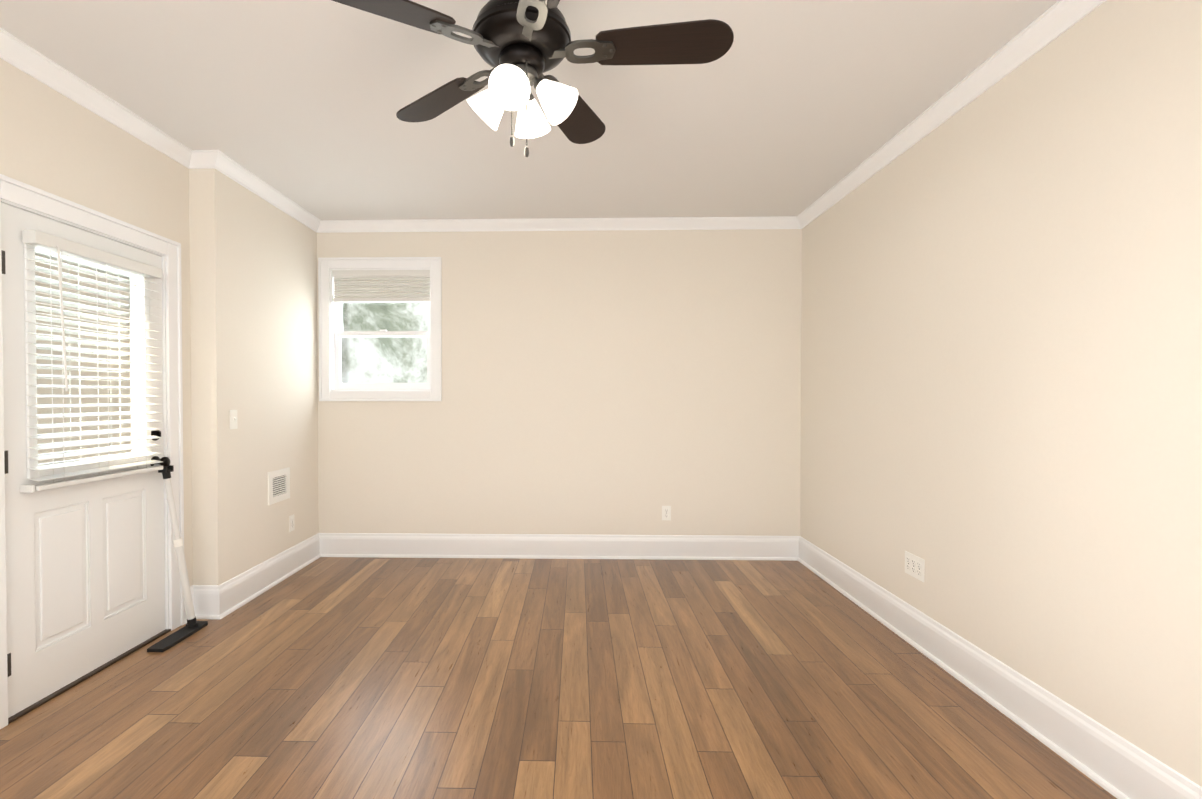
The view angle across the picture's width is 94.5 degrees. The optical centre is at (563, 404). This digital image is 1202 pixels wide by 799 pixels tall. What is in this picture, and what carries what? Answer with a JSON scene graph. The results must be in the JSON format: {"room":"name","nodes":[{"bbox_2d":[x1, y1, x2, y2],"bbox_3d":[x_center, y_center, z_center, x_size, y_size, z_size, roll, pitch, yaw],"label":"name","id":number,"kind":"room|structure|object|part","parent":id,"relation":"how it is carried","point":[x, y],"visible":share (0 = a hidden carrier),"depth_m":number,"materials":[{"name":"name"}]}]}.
{"room":"empty living room","nodes":[
{"label":"empty living room","id":0,"kind":"room"},
{"bbox_2d":[0,58,192,585],"bbox_3d":[-2.285,-0.066,0.739,0.150,2.660,4.920,0,1,1],"label":"wall","id":1,"kind":"structure","parent":0,"point":[53,141],"depth_m":2.58,"materials":[{"name":"paint"}]},
{"bbox_2d":[1,203,169,717],"bbox_3d":[-2.153,0.155,2.596,0.097,1.725,0.748,0,1,1],"label":"door","id":2,"kind":"structure","parent":1,"relation":"in","point":[89,421],"depth_m":2.51,"materials":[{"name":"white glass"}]},
{"bbox_2d":[56,245,67,390],"bbox_3d":[-2.108,-0.362,2.328,0.020,0.607,0.034,0,1,1],"label":"blind wand","id":3,"kind":"object","parent":2,"relation":"hanging from","point":[62,318],"visible":1,"depth_m":2.33,"materials":[{"name":"white plastic"}]},
{"bbox_3d":[-2.170,-0.197,2.570,0.013,0.986,0.646,0,1,1],"label":"lite frame","id":4,"kind":"part","parent":2,"relation":"part of","materials":[{"name":"white plastic"}]},
{"bbox_3d":[-2.199,-0.197,2.570,0.006,0.930,0.590,0,1,1],"label":"glass","id":5,"kind":"part","parent":2,"relation":"part of","materials":[{"name":"clear glass"}]},
{"bbox_3d":[-2.142,-0.180,2.569,0.068,1.054,0.704,0,1,1],"label":"door blind rails","id":6,"kind":"part","parent":2,"relation":"part of","materials":[{"name":"white plastic"}]},
{"bbox_3d":[-2.132,0.231,2.938,0.071,0.209,0.066,0,1,1],"label":"knob","id":7,"kind":"part","parent":2,"relation":"part of","materials":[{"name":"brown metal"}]},
{"bbox_2d":[8,629,170,723],"bbox_3d":[-2.233,1.232,2.592,0.162,0.012,0.890,0,1,1],"label":"door threshold sill","id":8,"kind":"structure","parent":1,"relation":"attached to","point":[23,712],"depth_m":2.49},
{"bbox_2d":[0,174,184,728],"bbox_3d":[-2.226,0.174,2.576,0.176,2.128,1.046,0,1,1],"label":"door frame","id":9,"kind":"structure","parent":1,"relation":"attached to","point":[17,192],"depth_m":2.99,"materials":[{"name":"white wood"}]},
{"bbox_2d":[0,27,203,168],"bbox_3d":[-2.166,-1.356,0.717,0.090,0.078,4.920,0,1,1],"label":"crown molding","id":10,"kind":"structure","parent":1,"relation":"attached to","point":[17,53],"depth_m":2.49,"materials":[{"name":"white wood"}]},
{"bbox_2d":[189,169,318,584],"bbox_3d":[-2.133,-0.110,3.815,0.300,2.660,1.240,0,1,1],"label":"wall","id":11,"kind":"structure","parent":0,"point":[253,302],"depth_m":3.49,"materials":[{"name":"paint"}]},
{"bbox_2d":[229,410,237,428],"bbox_3d":[-1.987,0.087,3.344,0.016,0.115,0.070,0,1,1],"label":"light switch","id":12,"kind":"object","parent":11,"relation":"attached to","point":[233,420],"visible":1,"depth_m":3.34,"materials":[{"name":"white plastic"}]},
{"bbox_2d":[196,150,323,231],"bbox_3d":[-1.968,-1.400,3.725,0.094,0.078,1.234,0,1,1],"label":"crown molding","id":13,"kind":"structure","parent":11,"relation":"attached to","point":[206,159],"depth_m":3.51,"materials":[{"name":"white wood"}]},
{"bbox_2d":[205,533,320,618],"bbox_3d":[-1.984,1.127,3.794,0.060,0.186,1.230,0,1,1],"label":"baseboard","id":14,"kind":"structure","parent":11,"relation":"attached to","point":[221,600],"depth_m":3.58,"materials":[{"name":"white wood"}]},
{"bbox_2d":[267,467,289,504],"bbox_3d":[-1.977,0.559,3.851,0.010,0.220,0.270,0,1,1],"label":"air vent","id":15,"kind":"object","parent":11,"relation":"in","point":[278,485],"visible":1,"depth_m":3.85,"materials":[{"name":"white metal"}]},
{"bbox_2d":[289,514,294,531],"bbox_3d":[-1.974,0.857,4.025,0.008,0.115,0.070,0,1,1],"label":"electrical outlet","id":16,"kind":"object","parent":11,"relation":"attached to","point":[291,523],"visible":1,"depth_m":4.02,"materials":[{"name":"white plastic"}]},
{"bbox_2d":[0,0,1058,219],"bbox_3d":[-0.210,-1.454,1.286,4.270,0.100,6.460,0,1,1],"label":"ceiling","id":17,"kind":"structure","parent":0,"point":[788,108],"depth_m":2.55,"materials":[{"name":"paint"}]},
{"bbox_2d":[332,0,733,156],"bbox_3d":[-0.090,-1.088,1.747,1.219,0.645,1.251,0,1,1],"label":"fan","id":18,"kind":"object","parent":17,"relation":"hanging from","point":[521,47],"visible":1,"depth_m":1.71,"materials":[{"name":"black metal"}]},
{"bbox_3d":[-0.134,-1.233,1.758,0.312,0.355,0.312,0,1,1],"label":"motor","id":19,"kind":"part","parent":18,"relation":"part of","materials":[{"name":"brown metal"}]},
{"bbox_2d":[0,557,1116,798],"bbox_3d":[-0.210,1.306,1.326,4.270,0.100,6.460,0,1,1],"label":"floor","id":20,"kind":"structure","parent":0,"point":[348,677],"depth_m":2.32,"materials":[{"name":"brown wood"}]},
{"bbox_2d":[147,465,207,651],"bbox_3d":[-2.065,0.778,2.939,0.139,0.909,0.345,0,1,1],"label":"bar","id":21,"kind":"object","parent":20,"relation":"on","point":[192,626],"visible":0.98,"depth_m":2.97,"materials":[{"name":"white painted metal"},{"name":"black rubber"}]},
{"bbox_2d":[317,229,801,535],"bbox_3d":[-0.206,-0.120,4.462,4.120,2.660,0.150,0,1,1],"label":"wall","id":22,"kind":"structure","parent":0,"point":[620,382],"depth_m":4.38,"materials":[{"name":"paint"}]},
{"bbox_2d":[318,257,441,400],"bbox_3d":[-1.456,-0.600,4.473,0.978,1.138,0.176,0,1,1],"label":"window","id":23,"kind":"structure","parent":22,"relation":"in","point":[382,342],"depth_m":4.41,"materials":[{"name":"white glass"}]},
{"bbox_3d":[-1.457,-0.949,4.435,0.784,0.250,0.042,0,1,1],"label":"window shade rails","id":24,"kind":"part","parent":23,"relation":"part of","materials":[{"name":"beige fabric"}]},
{"bbox_2d":[333,276,429,297],"bbox_3d":[-1.457,-0.942,4.434,0.778,0.175,0.016,0,1,1],"label":"window shade","id":25,"kind":"object","parent":23,"relation":"attached to","point":[381,286],"visible":0.88,"depth_m":4.43,"materials":[{"name":"beige fabric"}]},
{"bbox_3d":[-1.455,-0.600,4.493,0.790,0.950,0.077,0,1,1],"label":"window sash","id":26,"kind":"part","parent":23,"relation":"part of","materials":[{"name":"white wood"}]},
{"bbox_2d":[316,216,795,232],"bbox_3d":[-0.094,-1.409,4.333,3.750,0.078,0.064,0,1,1],"label":"crown molding","id":27,"kind":"structure","parent":22,"relation":"attached to","point":[780,222],"depth_m":4.33,"materials":[{"name":"white wood"}]},
{"bbox_2d":[321,533,796,560],"bbox_3d":[-0.078,1.119,4.387,3.780,0.186,0.030,0,1,1],"label":"baseboard","id":28,"kind":"structure","parent":22,"relation":"attached to","point":[382,545],"depth_m":4.38,"materials":[{"name":"white wood"}]},
{"bbox_2d":[662,506,670,519],"bbox_3d":[0.807,0.852,4.371,0.070,0.115,0.008,0,1,1],"label":"electrical outlet","id":29,"kind":"object","parent":22,"relation":"attached to","point":[666,512],"visible":1,"depth_m":4.37,"materials":[{"name":"white plastic"}]},
{"bbox_2d":[800,0,1201,786],"bbox_3d":[1.849,-0.073,1.254,0.150,2.660,6.460,0,1,1],"label":"wall","id":30,"kind":"structure","parent":0,"point":[1002,358],"depth_m":2.07,"materials":[{"name":"paint"}]},
{"bbox_2d":[905,551,924,581],"bbox_3d":[1.810,0.834,2.869,0.008,0.115,0.162,0,1,1],"label":"electrical outlet","id":31,"kind":"object","parent":30,"relation":"attached to","point":[914,566],"visible":1,"depth_m":2.86,"materials":[{"name":"white plastic"}]},
{"bbox_2d":[792,0,1106,228],"bbox_3d":[1.742,-1.364,1.238,0.064,0.078,6.160,0,1,1],"label":"crown molding","id":32,"kind":"structure","parent":30,"relation":"attached to","point":[1042,32],"depth_m":2.44,"materials":[{"name":"white wood"}]},
{"bbox_2d":[797,536,1201,798],"bbox_3d":[1.759,1.164,1.274,0.030,0.186,6.160,0,1,1],"label":"baseboard","id":33,"kind":"structure","parent":30,"relation":"attached to","point":[1105,759],"depth_m":2.16,"materials":[{"name":"white wood"}]}
]}

